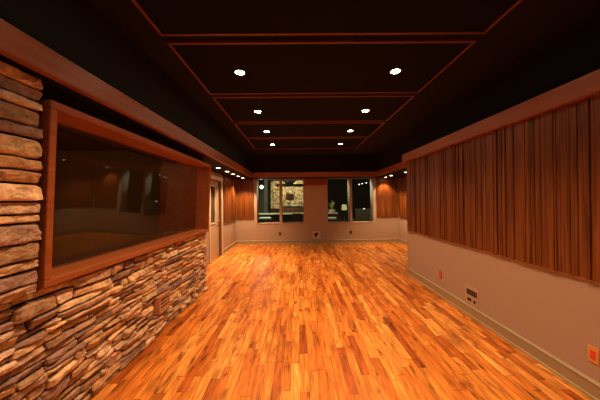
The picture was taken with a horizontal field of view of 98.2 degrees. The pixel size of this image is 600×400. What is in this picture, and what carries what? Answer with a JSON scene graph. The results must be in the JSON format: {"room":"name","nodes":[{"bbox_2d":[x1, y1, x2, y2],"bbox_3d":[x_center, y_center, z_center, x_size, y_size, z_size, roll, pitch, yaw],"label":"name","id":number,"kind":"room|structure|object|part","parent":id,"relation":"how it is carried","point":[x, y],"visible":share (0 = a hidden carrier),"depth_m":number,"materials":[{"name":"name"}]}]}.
{"room":"studio","nodes":[
{"label":"studio","id":0,"kind":"room"},
{"bbox_2d":[0,60,207,399],"bbox_3d":[-1.861,0.409,1.445,0.674,2.305,6.322,-1,0,0],"label":"stone wall","id":1,"kind":"structure","parent":0,"point":[66,340],"depth_m":1.77,"materials":[{"name":"brown stone"}]},
{"bbox_2d":[35,100,210,288],"bbox_3d":[-2.015,-0.029,3.108,0.923,1.180,2.990,-1,0,0],"label":"window","id":2,"kind":"structure","parent":1,"relation":"in","point":[184,189],"depth_m":2.40,"materials":[{"name":"brown wood"}]},
{"bbox_3d":[-1.627,0.531,3.111,0.052,0.050,2.990,-1,0,0],"label":"rail","id":3,"kind":"part","parent":2,"relation":"part of","materials":[{"name":"brown wood"}]},
{"bbox_3d":[-1.586,-0.600,3.113,0.052,0.050,2.990,-1,0,0],"label":"rail","id":4,"kind":"part","parent":2,"relation":"part of","materials":[{"name":"brown wood"}]},
{"bbox_2d":[0,18,252,177],"bbox_3d":[-1.509,-0.812,3.359,0.050,0.157,10.140,-1,0,0],"label":"trim","id":5,"kind":"structure","parent":1,"relation":"attached to","point":[16,45],"depth_m":1.77,"materials":[{"name":"brown wood"}]},
{"bbox_2d":[154,290,169,314],"bbox_3d":[-1.633,1.211,3.084,0.068,0.198,0.254,-1,0,0],"label":"air vent","id":6,"kind":"object","parent":1,"relation":"in","point":[162,301],"visible":0.92,"depth_m":3.04,"materials":[{"name":"brown wood"}]},
{"bbox_2d":[52,130,162,263],"bbox_3d":[-3.763,0.285,2.478,3.110,2.600,4.820,-1,0,0],"label":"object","id":7,"kind":"structure","parent":0,"point":[106,197],"depth_m":4.79,"materials":[{"name":"glass"}]},
{"bbox_2d":[162,161,235,264],"bbox_3d":[-2.348,0.073,6.900,0.200,3.005,4.600,-1,0,0],"label":"wall","id":8,"kind":"structure","parent":0,"point":[229,228],"depth_m":7.73,"materials":[{"name":"beige paint"}]},
{"bbox_2d":[209,174,222,263],"bbox_3d":[-2.288,0.465,6.950,0.132,2.220,1.140,-1,0,0],"label":"door","id":9,"kind":"structure","parent":8,"relation":"in","point":[216,228],"depth_m":7.18,"materials":[{"name":"beige paint"}]},
{"bbox_3d":[-2.308,0.125,6.851,0.022,1.040,0.500,-1,0,0],"label":"lite frame","id":10,"kind":"part","parent":9,"relation":"part of","materials":[{"name":"beige paint"}]},
{"bbox_2d":[223,175,236,222],"bbox_3d":[-2.243,-0.024,8.399,0.038,1.405,1.515,-1,0,0],"label":"panel","id":11,"kind":"object","parent":8,"relation":"attached to","point":[229,184],"visible":0.88,"depth_m":8.23,"materials":[{"name":"brown wood"}]},
{"bbox_2d":[223,241,236,253],"bbox_3d":[-2.227,1.508,8.359,0.032,0.137,1.680,-1,0,0],"label":"baseboard","id":12,"kind":"structure","parent":8,"relation":"attached to","point":[234,244],"depth_m":8.22,"materials":[{"name":"beige paint"}]},
{"bbox_2d":[0,0,414,178],"bbox_3d":[0.665,-1.120,3.768,5.800,0.700,10.920,-1,0,0],"label":"ceiling","id":13,"kind":"structure","parent":0,"point":[78,31],"depth_m":2.46,"materials":[{"name":"black paint"}]},
{"bbox_2d":[253,171,375,177],"bbox_3d":[0.471,-0.827,8.421,3.996,0.157,0.050,-1,0,0],"label":"trim","id":14,"kind":"structure","parent":13,"relation":"attached to","point":[358,173],"depth_m":8.39,"materials":[{"name":"brown wood"}]},
{"bbox_2d":[211,186,213,222],"bbox_3d":[-3.045,0.334,6.944,1.200,2.700,1.740,-1,0,0],"label":"wall","id":15,"kind":"structure","parent":0,"point":[212,199],"depth_m":7.72,"materials":[{"name":"grey"}]},
{"bbox_2d":[270,179,302,212],"bbox_3d":[-0.887,-0.225,18.005,2.309,3.600,0.377,-1,0,0],"label":"wall","id":16,"kind":"structure","parent":0,"point":[297,191],"depth_m":17.87,"materials":[{"name":"beige stone"}]},
{"bbox_2d":[286,194,293,198],"bbox_3d":[-0.684,-0.253,17.769,0.525,0.364,0.053,-1,0,0],"label":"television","id":17,"kind":"object","parent":16,"relation":"attached to","point":[288,196],"visible":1,"depth_m":17.74,"materials":[{"name":"black"}]},
{"bbox_2d":[258,179,369,220],"bbox_3d":[0.130,-0.243,13.862,12.900,3.600,9.080,-1,0,0],"label":"wall","id":18,"kind":"structure","parent":0,"point":[337,188],"depth_m":18.23,"materials":[{"name":"grey"}]},
{"bbox_2d":[264,180,267,212],"bbox_3d":[-1.961,-0.217,14.984,0.180,3.600,0.200,-1,0,0],"label":"trim","id":19,"kind":"structure","parent":18,"relation":"attached to","point":[265,181],"depth_m":14.89,"materials":[{"name":"beige paint"}]},
{"bbox_2d":[236,178,399,240],"bbox_3d":[0.631,0.042,9.406,6.200,3.005,0.360,-1,0,0],"label":"wall","id":20,"kind":"structure","parent":0,"point":[315,196],"depth_m":9.22,"materials":[{"name":"beige paint"}]},
{"bbox_2d":[237,179,253,218],"bbox_3d":[-1.930,-0.027,9.185,0.584,1.405,0.038,-1,0,0],"label":"panel","id":21,"kind":"object","parent":20,"relation":"attached to","point":[245,187],"visible":1,"depth_m":9.18,"materials":[{"name":"brown wood"}]},
{"bbox_2d":[256,179,304,223],"bbox_3d":[-0.704,0.056,9.388,1.724,1.578,0.372,-1,0,0],"label":"window","id":22,"kind":"structure","parent":20,"relation":"in","point":[280,180],"depth_m":9.21,"materials":[{"name":"beige paint"}]},
{"bbox_2d":[304,178,326,185],"bbox_3d":[0.545,-0.637,9.215,0.790,0.243,0.022,-1,0,0],"label":"trim","id":23,"kind":"structure","parent":20,"relation":"attached to","point":[307,182],"depth_m":9.20,"materials":[{"name":"brown wood"}]},
{"bbox_2d":[313,231,319,238],"bbox_3d":[0.587,1.239,9.220,0.260,0.260,0.008,-1,0,0],"label":"plate","id":24,"kind":"object","parent":20,"relation":"attached to","point":[316,234],"visible":1,"depth_m":9.22,"materials":[{"name":"beige plastic"}]},
{"bbox_2d":[237,239,398,244],"bbox_3d":[0.649,1.475,9.207,5.760,0.137,0.032,-1,0,0],"label":"baseboard","id":25,"kind":"structure","parent":20,"relation":"attached to","point":[330,241],"depth_m":9.20,"materials":[{"name":"beige paint"}]},
{"bbox_2d":[327,178,373,222],"bbox_3d":[1.788,0.026,9.409,1.689,1.578,0.372,-1,0,0],"label":"window","id":26,"kind":"structure","parent":20,"relation":"in","point":[349,181],"depth_m":9.25,"materials":[{"name":"beige paint"}]},
{"bbox_2d":[376,178,397,216],"bbox_3d":[3.103,-0.086,9.228,0.764,1.405,0.038,-1,0,0],"label":"panel","id":27,"kind":"object","parent":20,"relation":"attached to","point":[386,188],"visible":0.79,"depth_m":9.22,"materials":[{"name":"brown wood"}]},
{"bbox_2d":[89,243,591,399],"bbox_3d":[0.692,1.595,3.813,6.310,0.120,11.420,-1,0,0],"label":"floor","id":28,"kind":"structure","parent":0,"point":[333,321],"depth_m":2.77,"materials":[{"name":"brown wood"}]},
{"bbox_2d":[89,0,599,155],"bbox_3d":[0.655,-1.530,3.818,6.310,0.120,11.420,-1,0,0],"label":"ceiling","id":29,"kind":"structure","parent":0,"point":[531,26],"depth_m":2.62,"materials":[{"name":"black paint"}]},
{"bbox_2d":[247,137,367,148],"bbox_3d":[0.170,-1.445,6.644,2.830,0.030,1.182,-1,0,0],"label":"ceiling panel","id":30,"kind":"object","parent":29,"relation":"attached to","point":[302,142],"visible":0.94,"depth_m":6.53,"materials":[{"name":"black paint"}]},
{"bbox_2d":[234,121,384,137],"bbox_3d":[0.180,-1.447,5.407,2.830,0.030,1.084,-1,0,0],"label":"ceiling panel","id":31,"kind":"object","parent":29,"relation":"attached to","point":[361,128],"visible":1,"depth_m":5.27,"materials":[{"name":"black paint"}]},
{"bbox_2d":[212,94,414,121],"bbox_3d":[0.191,-1.449,4.188,2.830,0.030,1.144,-1,0,0],"label":"ceiling panel","id":32,"kind":"object","parent":29,"relation":"attached to","point":[347,107],"visible":1,"depth_m":4.03,"materials":[{"name":"black paint"}]},
{"bbox_2d":[167,38,476,94],"bbox_3d":[0.201,-1.451,2.945,2.830,0.030,1.148,-1,0,0],"label":"ceiling panel","id":33,"kind":"object","parent":29,"relation":"attached to","point":[300,66],"visible":1,"depth_m":2.75,"materials":[{"name":"black paint"}]},
{"bbox_2d":[233,69,245,75],"bbox_3d":[-0.674,-1.429,2.917,0.144,0.006,0.144,-1,0,0],"label":"recessed light","id":34,"kind":"object","parent":33,"relation":"attached to","point":[240,72],"visible":1,"depth_m":2.91,"materials":[{"name":"grey"}]},
{"bbox_2d":[389,68,401,74],"bbox_3d":[1.076,-1.449,2.932,0.144,0.006,0.144,-1,0,0],"label":"recessed light","id":35,"kind":"object","parent":33,"relation":"attached to","point":[395,70],"visible":1,"depth_m":2.93,"materials":[{"name":"grey"}]},
{"bbox_2d":[131,0,522,35],"bbox_3d":[0.211,-1.453,1.732,2.830,0.030,1.077,-1,0,0],"label":"ceiling panel","id":36,"kind":"object","parent":29,"relation":"attached to","point":[168,17],"visible":1,"depth_m":2.04,"materials":[{"name":"black paint"}]},
{"bbox_2d":[399,217,406,240],"bbox_3d":[3.649,0.003,7.251,0.200,3.005,4.000,-1,0,0],"label":"wall","id":37,"kind":"structure","parent":0,"point":[403,221],"depth_m":8.91,"materials":[{"name":"beige paint"}]},
{"bbox_2d":[399,176,406,217],"bbox_3d":[3.527,-0.094,7.488,0.038,1.405,3.435,-1,0,0],"label":"panel","id":38,"kind":"object","parent":37,"relation":"attached to","point":[402,180],"visible":0.2,"depth_m":8.82,"materials":[{"name":"brown wood"}]},
{"bbox_2d":[399,239,407,245],"bbox_3d":[3.550,1.438,7.308,0.032,0.137,3.880,-1,0,0],"label":"baseboard","id":39,"kind":"structure","parent":37,"relation":"attached to","point":[401,241],"depth_m":8.88,"materials":[{"name":"beige paint"}]},
{"bbox_2d":[407,230,599,382],"bbox_3d":[2.918,0.305,1.844,1.360,2.400,7.040,-1,0,0],"label":"wall","id":40,"kind":"structure","parent":0,"point":[558,312],"depth_m":2.58,"materials":[{"name":"beige paint"}]},
{"bbox_2d":[376,162,405,175],"bbox_3d":[2.507,-0.854,6.923,0.050,0.157,3.080,-1,0,0],"label":"trim","id":41,"kind":"structure","parent":40,"relation":"attached to","point":[398,166],"depth_m":7.05,"materials":[{"name":"brown wood"}]},
{"bbox_2d":[465,284,478,308],"bbox_3d":[2.233,1.251,3.379,0.008,0.240,0.255,-1,0,0],"label":"plate","id":42,"kind":"object","parent":40,"relation":"attached to","point":[471,294],"visible":1,"depth_m":3.36,"materials":[{"name":"beige plastic"}]},
{"bbox_2d":[402,69,599,162],"bbox_3d":[2.269,-0.859,1.843,0.270,0.157,7.045,-1,0,0],"label":"trim","id":43,"kind":"structure","parent":40,"relation":"attached to","point":[588,85],"depth_m":2.48,"materials":[{"name":"brown wood"}]},
{"bbox_2d":[406,94,599,282],"bbox_3d":[2.215,-0.084,1.836,0.038,1.399,6.935,-1,0,0],"label":"panel","id":44,"kind":"object","parent":40,"relation":"attached to","point":[528,190],"visible":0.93,"depth_m":2.53,"materials":[{"name":"brown wood"}]},
{"bbox_3d":[2.232,0.613,1.835,0.020,0.006,6.935,-1,0,0],"label":"rail","id":45,"kind":"part","parent":44,"relation":"part of","materials":[{"name":"brown wood"}]},
{"bbox_2d":[406,267,599,399],"bbox_3d":[2.236,1.445,1.837,0.032,0.137,7.040,-1,0,0],"label":"baseboard","id":46,"kind":"structure","parent":40,"relation":"attached to","point":[577,379],"depth_m":2.58,"materials":[{"name":"beige paint"}]},
{"bbox_2d":[588,344,598,365],"bbox_3d":[2.242,1.184,1.989,0.011,0.122,0.075,-1,0,0],"label":"power outlet","id":47,"kind":"object","parent":40,"relation":"attached to","point":[593,353],"visible":1,"depth_m":1.98,"materials":[{"name":"brown"}]},
{"bbox_2d":[590,349,595,359],"bbox_3d":[2.239,1.184,1.989,0.004,0.070,0.036,-1,0,0],"label":"receptacle","id":48,"kind":"object","parent":47,"relation":"attached to","point":[592,351],"depth_m":1.99,"materials":[{"name":"red plastic"}]},
{"bbox_2d":[415,13,599,148],"bbox_3d":[2.486,-1.192,1.843,0.170,0.605,7.040,-1,0,0],"label":"wall","id":49,"kind":"structure","parent":0,"point":[576,54],"depth_m":2.73,"materials":[{"name":"black paint"}]},
{"bbox_3d":[0.107,-2.093,13.995,12.500,0.100,8.820,-1,0,0],"label":"ceiling","id":50,"kind":"structure","parent":0,"visible":0},
{"bbox_2d":[276,179,302,186],"bbox_3d":[-0.492,-1.352,13.999,2.402,1.268,0.120,-1,0,0],"label":"roof truss","id":51,"kind":"object","parent":50,"relation":"attached to","point":[289,183],"visible":0.45,"depth_m":13.94,"materials":[{"name":"black"}]},
{"bbox_3d":[0.151,1.617,13.989,12.500,0.120,8.820,-1,0,0],"label":"floor","id":52,"kind":"structure","parent":0,"visible":0},
{"bbox_2d":[259,217,270,221],"bbox_3d":[-1.640,1.195,12.285,0.544,0.760,0.400,-1,0,0],"label":"cushioned bench","id":53,"kind":"object","parent":52,"relation":"on","point":[260,218],"visible":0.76,"depth_m":12.10,"materials":[{"name":"white fabric"}]},
{"bbox_2d":[283,206,302,212],"bbox_3d":[-0.546,0.952,16.875,1.555,1.076,0.439,-1,0,0],"label":"base cabinet","id":54,"kind":"object","parent":52,"relation":"on","point":[286,209],"visible":0.22,"depth_m":16.68,"materials":[{"name":"brown wood"}]},
{"bbox_3d":[-0.544,0.971,16.687,0.458,0.956,0.016,-1,0,0],"label":"door","id":55,"kind":"part","parent":54,"relation":"part of","materials":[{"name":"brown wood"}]},
{"bbox_3d":[-0.046,0.965,16.692,0.458,0.956,0.016,-1,0,0],"label":"door","id":56,"kind":"part","parent":54,"relation":"part of","materials":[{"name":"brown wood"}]},
{"bbox_2d":[291,213,302,221],"bbox_3d":[-0.129,1.066,11.548,0.520,0.980,0.740,-1,0,0],"label":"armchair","id":57,"kind":"object","parent":52,"relation":"on","point":[296,217],"visible":0.31,"depth_m":11.18,"materials":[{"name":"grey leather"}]},
{"bbox_2d":[259,212,337,221],"bbox_3d":[-0.120,1.102,13.008,3.950,0.913,0.580,-1,0,0],"label":"countertop","id":58,"kind":"structure","parent":52,"relation":"on","point":[275,217],"depth_m":12.81,"materials":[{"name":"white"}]},
{"bbox_2d":[328,201,334,212],"bbox_3d":[1.590,0.327,13.049,0.403,0.597,0.404,-1,0,27],"label":"potted plant","id":59,"kind":"object","parent":58,"relation":"on","point":[331,210],"visible":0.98,"depth_m":12.95,"materials":[{"name":"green plant"}]},
{"bbox_2d":[342,205,346,220],"bbox_3d":[2.322,0.887,13.619,0.340,1.288,0.335,-1,0,0],"label":"floor lamp","id":60,"kind":"object","parent":52,"relation":"on","point":[344,207],"visible":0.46,"depth_m":13.50,"materials":[{"name":"grey metal"}]},
{"bbox_2d":[352,209,369,220],"bbox_3d":[2.818,0.957,11.773,0.840,1.130,0.740,-1,0,0],"label":"armchair","id":61,"kind":"object","parent":52,"relation":"on","point":[360,214],"visible":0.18,"depth_m":11.40,"materials":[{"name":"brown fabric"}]}
]}

